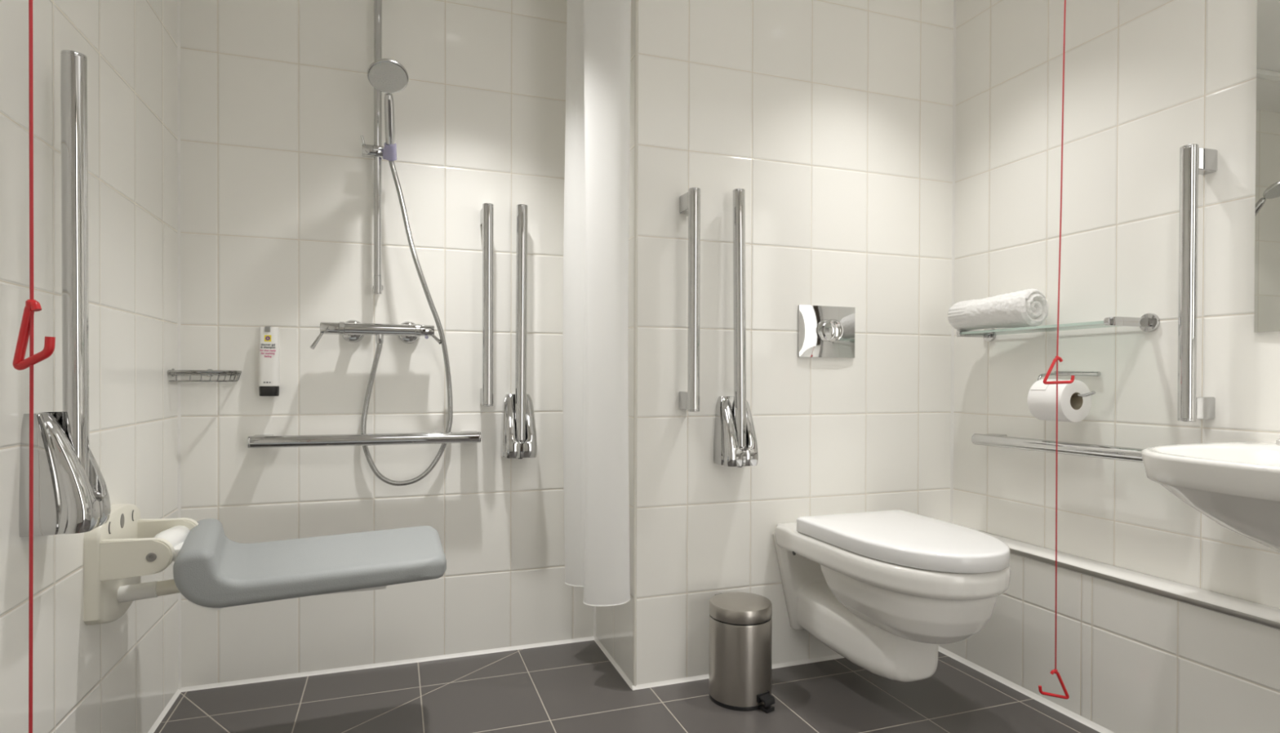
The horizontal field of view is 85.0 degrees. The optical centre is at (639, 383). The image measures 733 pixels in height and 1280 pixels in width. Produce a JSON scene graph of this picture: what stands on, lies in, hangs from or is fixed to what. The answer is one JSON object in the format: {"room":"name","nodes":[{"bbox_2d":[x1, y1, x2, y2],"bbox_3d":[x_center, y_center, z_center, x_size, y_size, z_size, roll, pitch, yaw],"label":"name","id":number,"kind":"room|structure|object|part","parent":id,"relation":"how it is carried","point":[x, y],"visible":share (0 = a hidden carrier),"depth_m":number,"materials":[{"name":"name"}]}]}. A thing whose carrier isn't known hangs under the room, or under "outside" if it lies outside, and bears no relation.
{"room":"accessible bathroom","nodes":[
{"label":"accessible bathroom","id":0,"kind":"room"},
{"bbox_2d":[0,0,177,732],"bbox_3d":[-0.854,-0.200,0.585,0.120,2.100,2.979,0,0,-19],"label":"wall","id":1,"kind":"structure","parent":0,"point":[117,676],"depth_m":1.38,"materials":[{"name":"tile"}]},
{"bbox_2d":[18,49,111,537],"bbox_3d":[-0.942,-0.148,1.151,0.092,0.787,0.103,0,0,-19],"label":"support rail","id":2,"kind":"object","parent":1,"relation":"attached to","point":[71,495],"visible":0.99,"depth_m":1.14,"materials":[{"name":"silver metal"}]},
{"bbox_3d":[-0.933,-0.171,1.154,0.036,0.741,0.034,0,0,-19],"label":"rail","id":3,"kind":"part","parent":2,"relation":"part of","materials":[{"name":"silver metal"}]},
{"bbox_2d":[147,688,181,732],"bbox_3d":[-0.798,0.846,0.613,0.007,0.010,2.739,0,0,-19],"label":"baseboard","id":4,"kind":"structure","parent":1,"relation":"attached to","point":[177,693],"depth_m":1.77,"materials":[{"name":"white plastic"}]},
{"bbox_2d":[83,503,446,624],"bbox_3d":[-0.776,0.367,1.535,0.660,0.229,0.385,0,0,-19],"label":"shower bench","id":5,"kind":"object","parent":1,"relation":"attached to","point":[211,571],"visible":1,"depth_m":1.42,"materials":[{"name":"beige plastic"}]},
{"bbox_3d":[-1.076,0.366,1.431,0.026,0.229,0.230,0,0,-19],"label":"wall plate","id":6,"kind":"part","parent":5,"relation":"part of","materials":[{"name":"beige plastic"}]},
{"bbox_3d":[-0.976,0.340,1.358,0.121,0.078,0.022,0,0,-19],"label":"bracket arm","id":7,"kind":"part","parent":5,"relation":"part of","materials":[{"name":"beige plastic"}]},
{"bbox_2d":[117,581,159,602],"bbox_3d":[-1.029,0.428,1.435,0.070,0.038,0.033,0,0,-19],"label":"bracket","id":8,"kind":"object","parent":5,"relation":"attached to","point":[146,590],"depth_m":1.42,"materials":[{"name":"white plastic"}]},
{"bbox_3d":[-1.044,0.338,1.550,0.121,0.078,0.022,0,0,-19],"label":"bracket arm","id":9,"kind":"part","parent":5,"relation":"part of","materials":[{"name":"beige plastic"}]},
{"bbox_3d":[-0.720,0.431,1.556,0.295,0.012,0.252,0,0,-19],"label":"seat","id":10,"kind":"part","parent":5,"relation":"part of","materials":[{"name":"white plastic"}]},
{"bbox_2d":[180,0,593,687],"bbox_3d":[-0.718,-0.210,2.149,1.177,2.100,0.120,0,0,-19],"label":"wall","id":11,"kind":"structure","parent":0,"point":[277,96],"depth_m":2.05,"materials":[{"name":"tile"}]},
{"bbox_2d":[177,0,181,689],"bbox_3d":[-1.249,-0.210,1.895,0.006,2.100,0.006,0,0,-19],"label":"trim","id":12,"kind":"structure","parent":11,"relation":"attached to","point":[178,1],"depth_m":1.90,"materials":[{"name":"white plastic"}]},
{"bbox_2d":[167,368,241,382],"bbox_3d":[-1.164,-0.021,1.876,0.156,0.035,0.102,0,0,-19],"label":"basket","id":13,"kind":"object","parent":11,"relation":"attached to","point":[210,372],"visible":1,"depth_m":1.84,"materials":[{"name":"silver metal"}]},
{"bbox_2d":[258,326,279,395],"bbox_3d":[-1.034,-0.061,1.949,0.052,0.194,0.047,0,0,-19],"label":"soap dispenser","id":14,"kind":"object","parent":11,"relation":"attached to","point":[268,336],"visible":1,"depth_m":1.93,"materials":[{"name":"white plastic"}]},
{"bbox_2d":[247,430,481,448],"bbox_3d":[-0.779,0.161,2.022,0.619,0.034,0.084,0,0,-19],"label":"grab rail","id":15,"kind":"object","parent":11,"relation":"attached to","point":[257,441],"visible":1,"depth_m":1.98,"materials":[{"name":"silver metal"}]},
{"bbox_2d":[310,320,441,349],"bbox_3d":[-0.757,-0.139,2.020,0.351,0.092,0.097,0,0,-19],"label":"shower mixer","id":16,"kind":"object","parent":11,"relation":"attached to","point":[352,331],"visible":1,"depth_m":2.00,"materials":[{"name":"silver metal"}]},
{"bbox_3d":[-0.897,-0.118,1.939,0.012,0.052,0.043,0,0,20],"label":"lever","id":17,"kind":"part","parent":16,"relation":"part of","materials":[{"name":"silver metal"}]},
{"bbox_3d":[-0.872,-0.154,1.965,0.048,0.034,0.034,0,0,-19],"label":"volume handle","id":18,"kind":"part","parent":16,"relation":"part of","materials":[{"name":"silver metal"}]},
{"bbox_2d":[375,333,383,343],"bbox_3d":[-0.749,-0.127,2.009,0.021,0.027,0.021,0,0,-19],"label":"connector","id":19,"kind":"object","parent":16,"relation":"attached to","point":[379,337],"depth_m":2.00,"materials":[{"name":"silver metal"}]},
{"bbox_2d":[360,160,453,485],"bbox_3d":[-0.675,-0.171,2.032,0.259,0.949,0.094,0,0,-19],"label":"shower hose","id":20,"kind":"object","parent":16,"relation":"attached to","point":[450,406],"visible":0.92,"depth_m":2.02,"materials":[{"name":"silver metal"}]},
{"bbox_3d":[-0.625,-0.154,2.053,0.039,0.034,0.034,0,0,-19],"label":"temperature handle","id":21,"kind":"part","parent":16,"relation":"part of","materials":[{"name":"silver metal"}]},
{"bbox_3d":[-0.596,-0.130,2.045,0.038,0.033,0.011,0,0,26],"label":"lever","id":22,"kind":"part","parent":16,"relation":"part of","materials":[{"name":"silver metal"}]},
{"bbox_2d":[360,0,396,294],"bbox_3d":[-0.744,-0.738,2.021,0.108,0.962,0.086,0,0,8],"label":"riser rail","id":23,"kind":"object","parent":11,"relation":"attached to","point":[376,151],"visible":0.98,"depth_m":2.01,"materials":[{"name":"silver metal"}]},
{"bbox_3d":[-0.791,-0.692,1.994,0.007,0.027,0.017,0,0,22],"label":"slider lever","id":24,"kind":"part","parent":23,"relation":"part of","materials":[{"name":"silver metal"}]},
{"bbox_3d":[-0.756,-0.764,2.016,0.022,0.910,0.022,0,0,-19],"label":"rail","id":25,"kind":"part","parent":23,"relation":"part of","materials":[{"name":"silver metal"}]},
{"bbox_2d":[367,58,408,145],"bbox_3d":[-0.691,-0.742,1.917,0.104,0.211,0.214,0,0,-19],"label":"shower head","id":26,"kind":"object","parent":23,"relation":"on","point":[388,77],"visible":1,"depth_m":1.87,"materials":[{"name":"silver metal"}]},
{"bbox_3d":[-0.703,-0.717,1.963,0.026,0.160,0.121,0,0,-17],"label":"handle","id":27,"kind":"part","parent":26,"relation":"part of","materials":[{"name":"silver metal"}]},
{"bbox_2d":[179,635,595,692],"bbox_3d":[-0.700,0.835,2.096,1.177,0.010,0.007,0,0,-19],"label":"baseboard","id":28,"kind":"structure","parent":11,"relation":"attached to","point":[587,638],"depth_m":2.07,"materials":[{"name":"white plastic"}]},
{"bbox_2d":[480,203,493,406],"bbox_3d":[-0.467,-0.235,2.129,0.033,0.607,0.084,0,0,-19],"label":"grab rail","id":29,"kind":"object","parent":11,"relation":"attached to","point":[486,213],"visible":1,"depth_m":2.09,"materials":[{"name":"silver metal"}]},
{"bbox_2d":[500,204,537,458],"bbox_3d":[-0.372,-0.158,2.159,0.103,0.779,0.092,0,0,-19],"label":"support rail","id":30,"kind":"object","parent":11,"relation":"attached to","point":[518,439],"visible":1,"depth_m":2.13,"materials":[{"name":"silver metal"}]},
{"bbox_3d":[-0.365,-0.180,2.147,0.034,0.734,0.049,0,0,4],"label":"rail","id":31,"kind":"part","parent":30,"relation":"part of","materials":[{"name":"silver metal"}]},
{"bbox_2d":[593,605,595,637],"bbox_3d":[-0.145,-0.209,2.284,0.006,2.100,0.006,0,0,-19],"label":"trim","id":32,"kind":"structure","parent":11,"relation":"attached to","point":[594,607],"depth_m":2.29,"materials":[{"name":"white plastic"}]},
{"bbox_2d":[153,640,1100,732],"bbox_3d":[0.273,0.901,0.991,2.518,0.100,2.979,0,0,-19],"label":"floor","id":33,"kind":"structure","parent":0,"point":[574,687],"depth_m":1.85,"materials":[{"name":"tile"}]},
{"bbox_2d":[708,591,774,713],"bbox_3d":[0.276,0.713,1.882,0.179,0.264,0.168,0,0,13],"label":"pedal bin","id":34,"kind":"object","parent":33,"relation":"on","point":[740,623],"visible":1,"depth_m":1.81,"materials":[{"name":"silver metal"}]},
{"bbox_3d":[0.271,0.601,1.882,0.168,0.040,0.168,0,0,-19],"label":"lid","id":35,"kind":"part","parent":34,"relation":"part of","materials":[{"name":"silver metal"}]},
{"bbox_2d":[595,0,953,684],"bbox_3d":[0.421,-0.208,2.344,1.100,2.100,0.509,0,0,-19],"label":"wall","id":36,"kind":"structure","parent":0,"point":[833,118],"depth_m":2.07,"materials":[{"name":"tile"}]},
{"bbox_2d":[594,636,632,688],"bbox_3d":[-0.085,0.837,2.110,0.007,0.010,0.389,0,0,-19],"label":"baseboard","id":37,"kind":"structure","parent":36,"relation":"attached to","point":[608,655],"depth_m":2.09,"materials":[{"name":"white plastic"}]},
{"bbox_2d":[632,0,638,686],"bbox_3d":[-0.011,-0.206,1.925,0.010,2.100,0.010,0,0,-19],"label":"trim","id":38,"kind":"structure","parent":36,"relation":"attached to","point":[636,103],"depth_m":1.92,"materials":[{"name":"white"}]},
{"bbox_2d":[678,187,700,411],"bbox_3d":[0.138,-0.226,1.929,0.033,0.606,0.084,0,0,-19],"label":"grab rail","id":39,"kind":"object","parent":36,"relation":"attached to","point":[690,202],"visible":1,"depth_m":1.89,"materials":[{"name":"silver metal"}]},
{"bbox_3d":[0.147,-0.226,1.905,0.033,0.606,0.033,0,0,-19],"label":"rail","id":40,"kind":"part","parent":39,"relation":"part of","materials":[{"name":"silver metal"}]},
{"bbox_2d":[713,188,758,466],"bbox_3d":[0.276,-0.154,1.974,0.103,0.779,0.092,0,0,-19],"label":"support rail","id":41,"kind":"object","parent":36,"relation":"attached to","point":[735,442],"visible":1,"depth_m":1.95,"materials":[{"name":"silver metal"}]},
{"bbox_3d":[0.280,-0.177,1.963,0.034,0.734,0.050,0,0,-19],"label":"rail","id":42,"kind":"part","parent":41,"relation":"part of","materials":[{"name":"silver metal"}]},
{"bbox_2d":[631,653,844,690],"bbox_3d":[0.455,0.839,2.090,1.009,0.010,0.007,0,0,-19],"label":"baseboard","id":43,"kind":"structure","parent":36,"relation":"attached to","point":[834,656],"depth_m":1.99,"materials":[{"name":"white plastic"}]},
{"bbox_2d":[797,305,854,358],"bbox_3d":[0.569,-0.155,2.115,0.197,0.155,0.020,0,0,-19],"label":"flush plate","id":44,"kind":"object","parent":36,"relation":"attached to","point":[823,331],"visible":1,"depth_m":2.11,"materials":[{"name":"silver metal"}]},
{"bbox_2d":[773,509,1010,681],"bbox_3d":[0.666,0.565,1.834,0.377,0.383,0.625,0,0,-19],"label":"toilet","id":45,"kind":"object","parent":36,"relation":"attached to","point":[882,590],"visible":1,"depth_m":1.73,"materials":[{"name":"white ceramic"}]},
{"bbox_3d":[0.686,0.395,1.778,0.360,0.042,0.508,0,0,-19],"label":"lid","id":46,"kind":"part","parent":45,"relation":"part of","materials":[{"name":"white plastic"}]},
{"bbox_2d":[1008,547,1279,629],"bbox_3d":[1.319,0.474,1.150,0.003,0.012,2.350,0,0,-19],"label":"trim","id":47,"kind":"structure","parent":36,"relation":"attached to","point":[1273,624],"depth_m":1.58,"materials":[{"name":"silver metal"}]},
{"bbox_2d":[937,645,1115,732],"bbox_3d":[1.316,0.847,1.152,0.009,0.012,2.350,0,0,-19],"label":"baseboard","id":48,"kind":"structure","parent":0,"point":[1048,703],"depth_m":1.89,"materials":[{"name":"white plastic"}]},
{"bbox_2d":[952,0,1279,608],"bbox_3d":[1.407,-0.198,1.382,0.120,2.100,2.979,0,0,-19],"label":"wall","id":49,"kind":"structure","parent":0,"point":[1145,81],"depth_m":1.79,"materials":[{"name":"tile"}]},
{"bbox_2d":[950,0,956,523],"bbox_3d":[1.023,-0.396,2.281,0.006,1.718,0.006,0,0,-19],"label":"trim","id":50,"kind":"structure","parent":49,"relation":"attached to","point":[954,1],"depth_m":2.28,"materials":[{"name":"white plastic"}]},
{"bbox_2d":[971,433,1143,462],"bbox_3d":[1.141,0.170,1.829,0.084,0.036,0.618,0,0,-19],"label":"grab rail","id":51,"kind":"object","parent":49,"relation":"attached to","point":[1111,452],"visible":0.52,"depth_m":1.82,"materials":[{"name":"silver metal"}]},
{"bbox_2d":[956,313,1159,341],"bbox_3d":[1.090,-0.148,1.893,0.136,0.045,0.525,0,0,-19],"label":"glass shelf","id":52,"kind":"object","parent":49,"relation":"attached to","point":[1148,322],"visible":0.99,"depth_m":1.77,"materials":[{"name":"clear glass"}]},
{"bbox_3d":[1.009,-0.150,2.119,0.112,0.021,0.011,0,0,-19],"label":"arm","id":53,"kind":"part","parent":52,"relation":"part of","materials":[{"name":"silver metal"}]},
{"bbox_2d":[947,288,1048,330],"bbox_3d":[1.023,-0.207,2.017,0.118,0.106,0.274,0,0,-24],"label":"towel","id":54,"kind":"object","parent":52,"relation":"on","point":[1028,307],"visible":1,"depth_m":1.94,"materials":[{"name":"white fabric"}]},
{"bbox_3d":[1.091,-0.147,1.893,0.120,0.007,0.467,0,0,-19],"label":"glass panel","id":55,"kind":"part","parent":52,"relation":"part of","materials":[{"name":"white"}]},
{"bbox_3d":[1.169,-0.146,1.666,0.112,0.021,0.011,0,0,-19],"label":"arm","id":56,"kind":"part","parent":52,"relation":"part of","materials":[{"name":"silver metal"}]},
{"bbox_2d":[1037,371,1101,397],"bbox_3d":[1.142,0.002,1.839,0.074,0.069,0.166,0,0,-19],"label":"toilet roll holder","id":57,"kind":"object","parent":49,"relation":"attached to","point":[1060,373],"visible":0.73,"depth_m":1.84,"materials":[{"name":"silver metal"}]},
{"bbox_2d":[1027,378,1091,422],"bbox_3d":[1.106,0.045,1.844,0.109,0.111,0.101,0,0,-19],"label":"toilet roll","id":58,"kind":"object","parent":57,"relation":"on","point":[1042,397],"visible":0.89,"depth_m":1.81,"materials":[{"name":"white paper"}]},
{"bbox_2d":[937,553,1279,732],"bbox_3d":[1.366,0.669,1.168,0.097,0.370,2.350,0,0,-19],"label":"wall ledge","id":59,"kind":"object","parent":49,"relation":"attached to","point":[1129,660],"depth_m":1.64,"materials":[{"name":"tile"}]},
{"bbox_2d":[962,525,1279,630],"bbox_3d":[1.367,0.476,1.167,0.098,0.016,2.350,0,0,-19],"label":"ledge","id":60,"kind":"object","parent":49,"relation":"attached to","point":[1259,610],"depth_m":1.63,"materials":[{"name":"white"}]},
{"bbox_2d":[1177,143,1217,421],"bbox_3d":[1.237,-0.220,1.555,0.084,0.608,0.033,0,0,-19],"label":"grab rail","id":61,"kind":"object","parent":49,"relation":"attached to","point":[1194,161],"visible":1,"depth_m":1.54,"materials":[{"name":"silver metal"}]},
{"bbox_3d":[1.213,-0.220,1.547,0.033,0.608,0.033,0,0,-19],"label":"rail","id":62,"kind":"part","parent":61,"relation":"part of","materials":[{"name":"silver metal"}]},
{"bbox_2d":[1141,438,1279,551],"bbox_3d":[1.174,0.212,1.121,0.492,0.202,0.625,0,0,-19],"label":"washbasin","id":63,"kind":"object","parent":49,"relation":"attached to","point":[1236,485],"visible":1,"depth_m":1.15,"materials":[{"name":"white ceramic"}]},
{"bbox_2d":[1253,0,1279,332],"bbox_3d":[1.396,-0.600,1.193,0.026,0.990,0.594,0,0,-19],"label":"mirror","id":64,"kind":"object","parent":49,"relation":"attached to","point":[1267,228],"visible":1,"depth_m":1.46,"materials":[{"name":"silver mirror"}]},
{"bbox_3d":[0.280,-1.299,0.976,2.518,0.100,2.979,0,0,-19],"label":"ceiling","id":65,"kind":"structure","parent":0,"visible":0},
{"bbox_2d":[13,0,55,732],"bbox_3d":[-0.626,-0.251,0.718,0.060,1.997,0.060,0,0,-19],"label":"pull cord","id":66,"kind":"object","parent":65,"relation":"hanging from","point":[26,330],"visible":1,"depth_m":0.72,"materials":[{"name":"red plastic"}]},
{"bbox_3d":[-0.627,-0.282,0.717,0.007,1.935,0.004,0,0,-19],"label":"cord","id":67,"kind":"part","parent":66,"relation":"part of","materials":[{"name":"red fabric"}]},
{"bbox_3d":[-0.623,-0.049,0.719,0.045,0.073,0.010,0,0,8],"label":"triangle handle","id":68,"kind":"part","parent":66,"relation":"part of","materials":[{"name":"red plastic"}]},
{"bbox_2d":[1038,0,1075,699],"bbox_3d":[0.994,-0.251,1.650,0.092,1.999,0.060,0,0,-19],"label":"pull cord","id":69,"kind":"object","parent":65,"relation":"hanging from","point":[1057,357],"visible":1,"depth_m":1.65,"materials":[{"name":"red fabric"}]},
{"bbox_3d":[0.980,0.713,1.654,0.073,0.071,0.008,0,0,-1],"label":"triangle handle","id":70,"kind":"part","parent":69,"relation":"part of","materials":[{"name":"red plastic"}]},
{"bbox_3d":[0.988,-0.030,1.648,0.074,0.067,0.008,0,0,-1],"label":"triangle handle","id":71,"kind":"part","parent":69,"relation":"part of","materials":[{"name":"red plastic"}]},
{"bbox_3d":[0.997,-0.284,1.651,0.029,1.934,0.003,0,0,-19],"label":"cord","id":72,"kind":"part","parent":69,"relation":"part of","materials":[{"name":"red fabric"}]},
{"bbox_3d":[-0.598,-1.245,1.812,1.175,0.024,0.040,0,0,-19],"label":"rail","id":73,"kind":"object","parent":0,"visible":0},
{"bbox_2d":[562,0,631,606],"bbox_3d":[-0.133,-0.311,2.027,0.143,1.841,0.318,0,0,-19],"label":"shower curtain","id":74,"kind":"object","parent":73,"relation":"hanging from","point":[595,329],"visible":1,"depth_m":1.91,"materials":[{"name":"white fabric"}]}
]}

